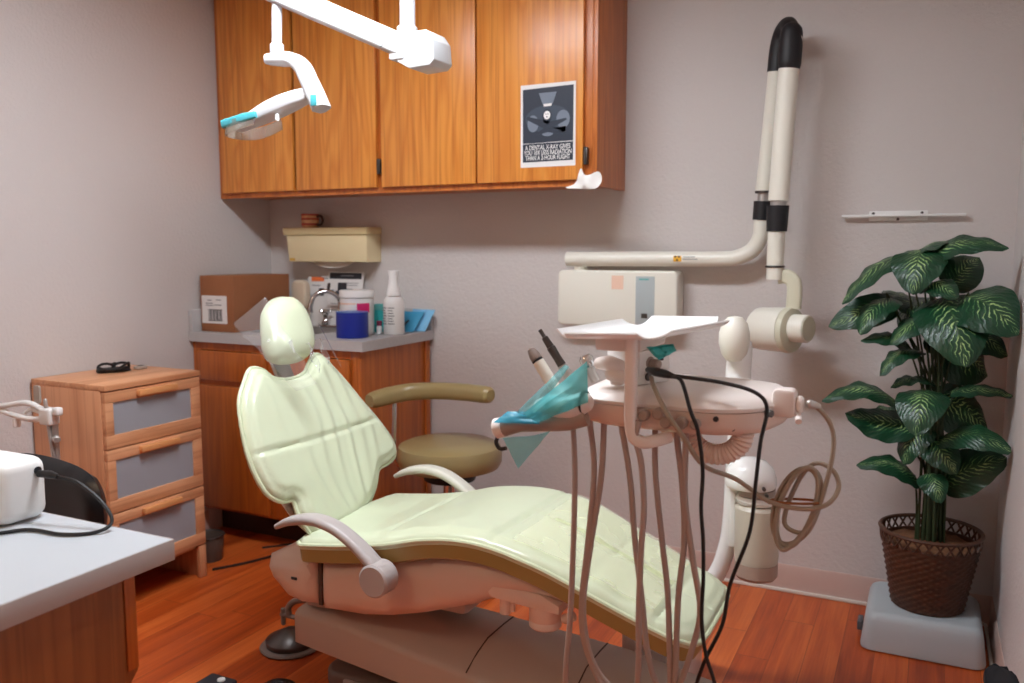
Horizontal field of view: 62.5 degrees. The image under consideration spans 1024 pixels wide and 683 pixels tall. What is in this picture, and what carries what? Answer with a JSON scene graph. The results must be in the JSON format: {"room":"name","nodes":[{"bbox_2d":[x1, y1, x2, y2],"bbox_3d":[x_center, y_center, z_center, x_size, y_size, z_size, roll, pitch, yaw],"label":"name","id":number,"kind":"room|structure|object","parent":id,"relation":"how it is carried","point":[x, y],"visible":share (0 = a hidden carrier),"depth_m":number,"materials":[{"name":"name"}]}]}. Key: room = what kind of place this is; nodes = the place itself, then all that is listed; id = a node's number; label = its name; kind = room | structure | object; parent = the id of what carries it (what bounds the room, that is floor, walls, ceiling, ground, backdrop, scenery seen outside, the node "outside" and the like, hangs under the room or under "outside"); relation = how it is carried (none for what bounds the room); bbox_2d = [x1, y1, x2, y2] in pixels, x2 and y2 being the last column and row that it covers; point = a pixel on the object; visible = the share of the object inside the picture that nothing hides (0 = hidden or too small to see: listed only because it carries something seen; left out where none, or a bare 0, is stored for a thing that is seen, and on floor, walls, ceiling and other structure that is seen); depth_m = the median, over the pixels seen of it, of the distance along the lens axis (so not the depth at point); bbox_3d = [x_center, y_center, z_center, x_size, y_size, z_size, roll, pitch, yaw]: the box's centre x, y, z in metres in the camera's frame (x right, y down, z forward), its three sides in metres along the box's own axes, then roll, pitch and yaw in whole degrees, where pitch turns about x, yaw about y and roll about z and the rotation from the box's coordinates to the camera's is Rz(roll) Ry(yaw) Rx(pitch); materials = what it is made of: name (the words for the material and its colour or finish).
{"room":"dental clinic","nodes":[
{"label":"dental clinic","id":0,"kind":"room"},
{"bbox_2d":[0,0,271,528],"bbox_3d":[-2.338,-0.151,1.860,0.100,2.440,5.082,3,7,26],"label":"wall","id":1,"kind":"structure","parent":0,"point":[113,212],"depth_m":3.27,"materials":[{"name":"paint"}]},
{"bbox_2d":[205,510,209,529],"bbox_3d":[-2.389,1.036,1.756,0.012,0.101,4.620,3,7,26],"label":"baseboard","id":2,"kind":"structure","parent":1,"relation":"attached to","point":[206,511],"depth_m":3.81,"materials":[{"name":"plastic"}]},
{"bbox_2d":[131,526,988,682],"bbox_3d":[-0.894,1.163,1.289,3.316,0.050,5.282,3,7,26],"label":"floor","id":3,"kind":"structure","parent":0,"point":[191,628],"depth_m":2.80,"materials":[{"name":"laminate"}]},
{"bbox_2d":[0,385,62,459],"bbox_3d":[-1.561,0.554,2.796,0.417,0.831,0.224,3,7,26],"label":"stand","id":4,"kind":"object","parent":3,"relation":"on","point":[48,416],"visible":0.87,"depth_m":2.73,"materials":[{"name":"white paint"}]},
{"bbox_2d":[21,453,107,524],"bbox_3d":[-1.273,0.676,2.161,0.470,0.727,0.449,3,7,26],"label":"desk chair","id":5,"kind":"object","parent":3,"relation":"on","point":[66,498],"visible":0.3,"depth_m":2.16,"materials":[{"name":"black plastic"}]},
{"bbox_2d":[0,512,174,682],"bbox_3d":[-1.277,0.783,1.126,0.754,0.740,1.428,3,7,26],"label":"desk","id":6,"kind":"object","parent":3,"relation":"on","point":[68,603],"visible":0.94,"depth_m":1.43,"materials":[{"name":"grey laminate"}]},
{"bbox_2d":[0,450,113,535],"bbox_3d":[-1.017,0.296,1.612,0.487,0.123,0.225,3,7,26],"label":"electrical device","id":7,"kind":"object","parent":6,"relation":"on","point":[22,487],"visible":1,"depth_m":1.63,"materials":[{"name":"white plastic"}]},
{"bbox_2d":[34,466,41,473],"bbox_3d":[-0.933,0.254,1.661,0.002,0.016,0.016,3,7,26],"label":"socket","id":8,"kind":"object","parent":7,"relation":"attached to","point":[37,469],"depth_m":1.66,"materials":[{"name":"grey plastic"}]},
{"bbox_2d":[31,365,206,577],"bbox_3d":[-1.446,0.525,3.158,0.399,0.812,0.419,3,7,26],"label":"drawer unit","id":9,"kind":"object","parent":3,"relation":"on","point":[137,432],"visible":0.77,"depth_m":3.03,"materials":[{"name":"brown wood"}]},
{"bbox_2d":[96,361,130,372],"bbox_3d":[-1.486,0.096,3.166,0.085,0.038,0.116,3,7,26],"label":"glasses","id":10,"kind":"object","parent":9,"relation":"on","point":[113,368],"visible":1,"depth_m":3.16,"materials":[{"name":"black plastic"}]},
{"bbox_2d":[133,365,146,369],"bbox_3d":[-1.432,0.098,3.254,0.027,0.014,0.050,3,7,26],"label":"key fob","id":11,"kind":"object","parent":9,"relation":"on","point":[137,367],"visible":1,"depth_m":3.24,"materials":[{"name":"beige plastic"}]},
{"bbox_2d":[204,529,224,562],"bbox_3d":[-1.246,0.844,3.479,0.128,0.107,0.128,3,7,26],"label":"waste bin","id":12,"kind":"object","parent":3,"relation":"on","point":[214,543],"visible":0.56,"depth_m":3.45,"materials":[{"name":"grey plastic"}]},
{"bbox_2d":[196,673,236,682],"bbox_3d":[-0.868,0.998,2.456,0.100,0.022,0.090,3,7,26],"label":"switch","id":13,"kind":"object","parent":3,"relation":"on","point":[212,678],"visible":1,"depth_m":2.47,"materials":[{"name":"grey plastic"}]},
{"bbox_2d":[212,555,270,570],"bbox_3d":[-0.912,0.894,3.470,0.554,0.010,0.255,0,6,2],"label":"cable","id":14,"kind":"object","parent":3,"relation":"on","point":[266,557],"visible":0.31,"depth_m":3.42,"materials":[{"name":"black plastic"}]},
{"bbox_2d":[262,543,291,547],"bbox_3d":[-0.845,0.880,3.607,0.443,0.008,0.075,1,6,9],"label":"cable","id":15,"kind":"object","parent":3,"relation":"on","point":[287,543],"visible":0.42,"depth_m":3.62,"materials":[{"name":"black plastic"}]},
{"bbox_2d":[265,678,294,682],"bbox_3d":[-0.678,0.997,2.435,0.110,0.028,0.110,3,7,26],"label":"switch","id":16,"kind":"object","parent":3,"relation":"on","point":[276,680],"visible":1,"depth_m":2.45,"materials":[{"name":"black plastic"}]},
{"bbox_2d":[259,598,316,659],"bbox_3d":[-0.710,0.903,2.710,0.198,0.156,0.196,3,7,26],"label":"foot pedal","id":17,"kind":"object","parent":3,"relation":"on","point":[280,644],"visible":0.58,"depth_m":2.67,"materials":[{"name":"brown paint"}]},
{"bbox_2d":[193,340,430,540],"bbox_3d":[-0.881,0.430,3.748,0.903,0.872,0.534,3,7,26],"label":"base cabinet","id":18,"kind":"object","parent":3,"relation":"on","point":[230,486],"visible":0.36,"depth_m":3.62,"materials":[{"name":"brown wood"}]},
{"bbox_2d":[188,308,433,359],"bbox_3d":[-0.874,-0.016,3.701,0.918,0.250,0.528,3,7,26],"label":"countertop","id":19,"kind":"structure","parent":18,"relation":"on","point":[325,337],"depth_m":3.55,"materials":[{"name":"grey laminate"}]},
{"bbox_2d":[200,273,289,332],"bbox_3d":[-1.194,-0.180,3.797,0.190,0.243,0.357,3,7,26],"label":"cardboard box","id":20,"kind":"object","parent":19,"relation":"on","point":[232,303],"visible":0.94,"depth_m":3.66,"materials":[{"name":"brown cardboard"}]},
{"bbox_2d":[250,327,349,359],"bbox_3d":[-0.922,0.028,3.722,0.320,0.158,0.300,3,7,26],"label":"sink","id":21,"kind":"object","parent":19,"relation":"in","point":[317,330],"depth_m":3.83,"materials":[{"name":"silver metal"}]},
{"bbox_2d":[292,280,309,316],"bbox_3d":[-0.985,-0.185,3.947,0.092,0.203,0.047,3,7,26],"label":"soap dispenser","id":22,"kind":"object","parent":19,"relation":"on","point":[300,288],"visible":0.54,"depth_m":3.92,"materials":[{"name":"beige plastic"}]},
{"bbox_2d":[307,277,326,324],"bbox_3d":[-0.915,-0.189,3.962,0.110,0.226,0.021,3,7,26],"label":"leaflet","id":23,"kind":"object","parent":19,"relation":"on","point":[316,283],"visible":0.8,"depth_m":3.96,"materials":[{"name":"white paper"}]},
{"bbox_2d":[307,283,339,327],"bbox_3d":[-0.803,-0.161,3.794,0.211,0.206,0.134,3,7,26],"label":"faucet","id":24,"kind":"object","parent":19,"relation":"on","point":[325,312],"visible":0.57,"depth_m":3.80,"materials":[{"name":"silver metal"}]},
{"bbox_2d":[322,276,327,302],"bbox_3d":[-0.865,-0.191,3.945,0.055,0.232,0.006,3,7,26],"label":"leaflet","id":25,"kind":"object","parent":19,"relation":"on","point":[325,278],"visible":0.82,"depth_m":3.94,"materials":[{"name":"white paper"}]},
{"bbox_2d":[326,272,363,324],"bbox_3d":[-0.771,-0.194,3.881,0.200,0.252,0.036,3,7,26],"label":"leaflet","id":26,"kind":"object","parent":19,"relation":"on","point":[338,281],"visible":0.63,"depth_m":3.90,"materials":[{"name":"white paper"}]},
{"bbox_2d":[338,283,346,290],"bbox_3d":[-0.782,-0.244,3.887,0.050,0.053,0.008,3,7,26],"label":"picture","id":27,"kind":"object","parent":26,"relation":"attached to","point":[341,286],"depth_m":3.89,"materials":[{"name":"grey paper"}]},
{"bbox_2d":[336,311,368,338],"bbox_3d":[-0.648,-0.070,3.425,0.131,0.104,0.131,3,7,26],"label":"roll","id":28,"kind":"object","parent":19,"relation":"on","point":[349,324],"visible":1,"depth_m":3.37,"materials":[{"name":"blue plastic"}]},
{"bbox_2d":[339,289,374,334],"bbox_3d":[-0.652,-0.126,3.561,0.147,0.186,0.147,3,7,26],"label":"tub","id":29,"kind":"object","parent":19,"relation":"on","point":[351,299],"visible":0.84,"depth_m":3.50,"materials":[{"name":"white plastic"}]},
{"bbox_2d":[374,304,383,332],"bbox_3d":[-0.560,-0.101,3.637,0.076,0.120,0.046,3,7,26],"label":"box","id":30,"kind":"object","parent":19,"relation":"on","point":[378,308],"visible":0.21,"depth_m":3.62,"materials":[{"name":"teal cardboard"}]},
{"bbox_2d":[377,321,381,333],"bbox_3d":[-0.560,-0.060,3.567,0.024,0.055,0.024,3,7,26],"label":"vial","id":31,"kind":"object","parent":19,"relation":"on","point":[379,323],"visible":1,"depth_m":3.56,"materials":[{"name":"white plastic"}]},
{"bbox_2d":[383,270,404,334],"bbox_3d":[-0.496,-0.164,3.541,0.088,0.266,0.089,3,7,26],"label":"bottle","id":32,"kind":"object","parent":19,"relation":"on","point":[393,303],"visible":1,"depth_m":3.51,"materials":[{"name":"white plastic"}]},
{"bbox_2d":[404,309,434,331],"bbox_3d":[-0.425,-0.090,3.661,0.145,0.092,0.121,3,7,26],"label":"plastic tray","id":33,"kind":"object","parent":19,"relation":"on","point":[418,319],"visible":0.69,"depth_m":3.66,"materials":[{"name":"blue plastic"}]},
{"bbox_2d":[365,382,501,492],"bbox_3d":[-0.263,0.537,3.230,0.502,0.770,0.454,3,7,26],"label":"stool","id":34,"kind":"object","parent":3,"relation":"on","point":[469,456],"visible":0.61,"depth_m":3.15,"materials":[{"name":"beige leather"}]},
{"bbox_2d":[237,296,729,682],"bbox_3d":[-0.072,0.459,2.310,1.524,1.124,0.644,3,7,26],"label":"dental chair","id":35,"kind":"object","parent":3,"relation":"on","point":[392,586],"visible":0.97,"depth_m":2.28,"materials":[{"name":"leather"}]},
{"bbox_2d":[299,486,725,648],"bbox_3d":[-0.001,0.550,2.285,1.107,0.218,0.484,3,7,26],"label":"seat cushion","id":36,"kind":"object","parent":35,"relation":"on","point":[509,544],"depth_m":2.14,"materials":[{"name":"green leather"}]},
{"bbox_2d":[491,316,804,682],"bbox_3d":[0.426,0.501,1.995,0.560,1.109,1.006,3,7,26],"label":"dental delivery unit","id":37,"kind":"object","parent":3,"relation":"on","point":[718,409],"visible":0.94,"depth_m":1.59,"materials":[{"name":"beige plastic"}]},
{"bbox_2d":[494,411,541,423],"bbox_3d":[0.060,0.137,1.598,0.187,0.208,0.064,3,7,26],"label":"film","id":38,"kind":"object","parent":37,"relation":"on","point":[520,417],"visible":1,"depth_m":1.60,"materials":[{"name":"teal plastic"}]},
{"bbox_2d":[527,347,565,394],"bbox_3d":[0.071,0.067,1.738,0.085,0.108,0.025,3,7,26],"label":"handpiece","id":39,"kind":"object","parent":37,"relation":"on","point":[536,358],"visible":0.87,"depth_m":1.73,"materials":[{"name":"white plastic"}]},
{"bbox_2d":[538,329,580,390],"bbox_3d":[0.098,0.038,1.750,0.095,0.127,0.022,3,7,26],"label":"handpiece","id":40,"kind":"object","parent":37,"relation":"on","point":[564,369],"visible":1,"depth_m":1.74,"materials":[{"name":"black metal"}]},
{"bbox_2d":[579,353,599,382],"bbox_3d":[0.156,0.054,1.707,0.042,0.060,0.031,3,7,26],"label":"handpiece","id":41,"kind":"object","parent":37,"relation":"on","point":[586,361],"visible":0.98,"depth_m":1.70,"materials":[{"name":"silver metal"}]},
{"bbox_2d":[594,349,668,385],"bbox_3d":[0.233,0.048,1.646,0.149,0.066,0.110,-5,8,-39],"label":"control box","id":42,"kind":"object","parent":37,"relation":"attached to","point":[614,363],"visible":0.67,"depth_m":1.61,"materials":[{"name":"white plastic"}]},
{"bbox_2d":[595,338,672,448],"bbox_3d":[0.249,0.086,1.602,0.147,0.199,0.184,3,7,26],"label":"bracket","id":43,"kind":"object","parent":37,"relation":"on","point":[630,406],"depth_m":1.54,"materials":[{"name":"beige plastic"}]},
{"bbox_2d":[556,316,729,339],"bbox_3d":[0.260,-0.027,1.628,0.192,0.020,0.432,4,8,35],"label":"tray","id":44,"kind":"object","parent":37,"relation":"on","point":[655,327],"visible":1,"depth_m":1.64,"materials":[{"name":"white plastic"}]},
{"bbox_2d":[646,344,676,359],"bbox_3d":[0.270,0.019,1.519,0.057,0.031,0.014,0,6,-3],"label":"film","id":45,"kind":"object","parent":37,"relation":"attached to","point":[661,351],"visible":1,"depth_m":1.52,"materials":[{"name":"teal plastic"}]},
{"bbox_2d":[645,367,768,682],"bbox_3d":[0.394,0.580,1.542,0.356,1.050,0.121,3,7,26],"label":"cable","id":46,"kind":"object","parent":37,"relation":"hanging from","point":[657,372],"visible":1,"depth_m":1.49,"materials":[{"name":"black plastic"}]},
{"bbox_2d":[649,376,840,551],"bbox_3d":[0.429,0.239,1.549,0.352,0.334,0.138,0,6,3],"label":"cable","id":47,"kind":"object","parent":37,"relation":"hanging from","point":[777,503],"visible":0.98,"depth_m":1.57,"materials":[{"name":"beige plastic"}]},
{"bbox_2d":[734,503,779,567],"bbox_3d":[0.676,0.526,2.330,0.119,0.164,0.119,3,7,26],"label":"canister","id":48,"kind":"object","parent":37,"relation":"on","point":[761,551],"depth_m":2.28,"materials":[{"name":"beige plastic"}]},
{"bbox_2d":[762,487,768,497],"bbox_3d":[0.677,0.410,2.248,0.032,0.045,0.016,-2,7,-19],"label":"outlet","id":49,"kind":"object","parent":37,"relation":"attached to","point":[765,490],"depth_m":2.26,"materials":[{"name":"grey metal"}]},
{"bbox_2d":[763,410,773,417],"bbox_3d":[0.458,0.128,1.514,0.014,0.014,0.019,-4,7,-32],"label":"socket","id":50,"kind":"object","parent":37,"relation":"attached to","point":[771,412],"depth_m":1.51,"materials":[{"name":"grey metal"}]},
{"bbox_2d":[857,581,985,669],"bbox_3d":[1.336,0.911,2.765,0.371,0.119,0.337,3,7,26],"label":"plant stand","id":51,"kind":"object","parent":3,"relation":"on","point":[886,627],"visible":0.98,"depth_m":2.63,"materials":[{"name":"grey plastic"}]},
{"bbox_2d":[822,234,1019,616],"bbox_3d":[1.268,0.262,2.679,0.530,1.188,0.384,3,7,26],"label":"potted plant","id":52,"kind":"object","parent":51,"relation":"on","point":[930,567],"visible":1,"depth_m":2.62,"materials":[{"name":"green plant"}]},
{"bbox_2d":[878,513,985,616],"bbox_3d":[1.348,0.725,2.733,0.311,0.254,0.311,3,7,26],"label":"basket","id":53,"kind":"object","parent":51,"relation":"on","point":[930,572],"depth_m":2.64,"materials":[{"name":"wicker"}]},
{"bbox_2d":[983,663,1018,682],"bbox_3d":[1.080,0.912,1.873,0.089,0.316,0.268,3,7,26],"label":"cloth bag","id":54,"kind":"object","parent":3,"relation":"on","point":[994,673],"visible":1,"depth_m":1.91,"materials":[{"name":"black fabric"}]},
{"bbox_2d":[269,0,1023,596],"bbox_3d":[0.249,-0.328,3.465,3.316,2.440,0.100,3,7,26],"label":"wall","id":55,"kind":"structure","parent":0,"point":[902,105],"depth_m":3.09,"materials":[{"name":"paint"}]},
{"bbox_2d":[283,227,381,267],"bbox_3d":[-0.823,-0.428,3.861,0.472,0.184,0.120,3,7,26],"label":"dispenser","id":56,"kind":"object","parent":55,"relation":"attached to","point":[327,247],"visible":1,"depth_m":3.80,"materials":[{"name":"beige plastic"}]},
{"bbox_2d":[301,214,323,227],"bbox_3d":[-0.920,-0.554,3.875,0.082,0.063,0.109,-4,8,-34],"label":"mug","id":57,"kind":"object","parent":56,"relation":"on","point":[308,220],"visible":0.98,"depth_m":3.85,"materials":[{"name":"brown ceramic"}]},
{"bbox_2d":[312,262,353,267],"bbox_3d":[-0.815,-0.349,3.854,0.240,0.029,0.019,3,7,26],"label":"paper towel","id":58,"kind":"object","parent":56,"relation":"hanging from","point":[322,264],"depth_m":3.85,"materials":[{"name":"white paper"}]},
{"bbox_2d":[214,0,626,199],"bbox_3d":[-0.440,-1.066,3.478,1.793,0.914,0.339,3,7,26],"label":"upper cabinet","id":59,"kind":"object","parent":55,"relation":"attached to","point":[390,128],"visible":0.86,"depth_m":3.28,"materials":[{"name":"brown wood"}]},
{"bbox_2d":[521,81,575,167],"bbox_3d":[0.128,-0.780,3.043,0.216,0.294,0.004,3,7,26],"label":"poster","id":60,"kind":"object","parent":59,"relation":"attached to","point":[548,110],"visible":1,"depth_m":3.04,"materials":[{"name":"white paper"}]},
{"bbox_2d":[566,169,601,188],"bbox_3d":[0.251,-0.576,2.990,0.139,0.076,0.020,3,7,26],"label":"tissue","id":61,"kind":"object","parent":59,"relation":"hanging from","point":[592,181],"visible":1,"depth_m":2.98,"materials":[{"name":"white paper"}]},
{"bbox_2d":[558,17,815,352],"bbox_3d":[0.627,-0.550,3.092,1.008,1.122,0.220,5,8,38],"label":"machine","id":62,"kind":"object","parent":55,"relation":"attached to","point":[585,296],"visible":0.99,"depth_m":2.95,"materials":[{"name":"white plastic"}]},
{"bbox_2d":[666,545,992,625],"bbox_3d":[0.643,0.862,3.337,2.185,0.101,0.012,3,7,26],"label":"baseboard","id":63,"kind":"structure","parent":55,"relation":"attached to","point":[830,583],"depth_m":3.09,"materials":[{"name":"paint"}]},
{"bbox_2d":[842,210,965,220],"bbox_3d":[1.317,-0.425,2.850,0.380,0.033,0.031,3,7,26],"label":"wall bracket","id":64,"kind":"object","parent":55,"relation":"attached to","point":[916,214],"visible":1,"depth_m":2.85,"materials":[{"name":"white plastic"}]},
{"bbox_2d":[993,109,1023,682],"bbox_3d":[0.548,0.001,0.448,0.100,2.440,5.082,3,7,26],"label":"wall","id":65,"kind":"structure","parent":0,"point":[1008,583],"depth_m":2.44,"materials":[{"name":"paint"}]},
{"bbox_2d":[984,623,992,665],"bbox_3d":[0.483,1.205,0.598,0.010,0.014,5.059,3,7,26],"label":"trim","id":66,"kind":"structure","parent":65,"relation":"attached to","point":[985,624],"depth_m":2.70,"materials":[{"name":"beige"}]},
{"bbox_2d":[988,599,1004,665],"bbox_3d":[0.494,1.162,0.590,0.012,0.101,5.062,3,7,26],"label":"baseboard","id":67,"kind":"structure","parent":65,"relation":"attached to","point":[995,643],"depth_m":2.64,"materials":[{"name":"paint"}]},
{"bbox_3d":[-0.896,-1.313,1.019,3.316,0.050,5.282,3,7,26],"label":"ceiling","id":68,"kind":"structure","parent":0,"visible":0},
{"bbox_2d":[220,0,451,132],"bbox_3d":[-0.510,-1.015,2.401,0.676,0.841,0.193,1,6,7],"label":"light","id":69,"kind":"object","parent":68,"relation":"hanging from","point":[424,51],"visible":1,"depth_m":2.38,"materials":[{"name":"white plastic"}]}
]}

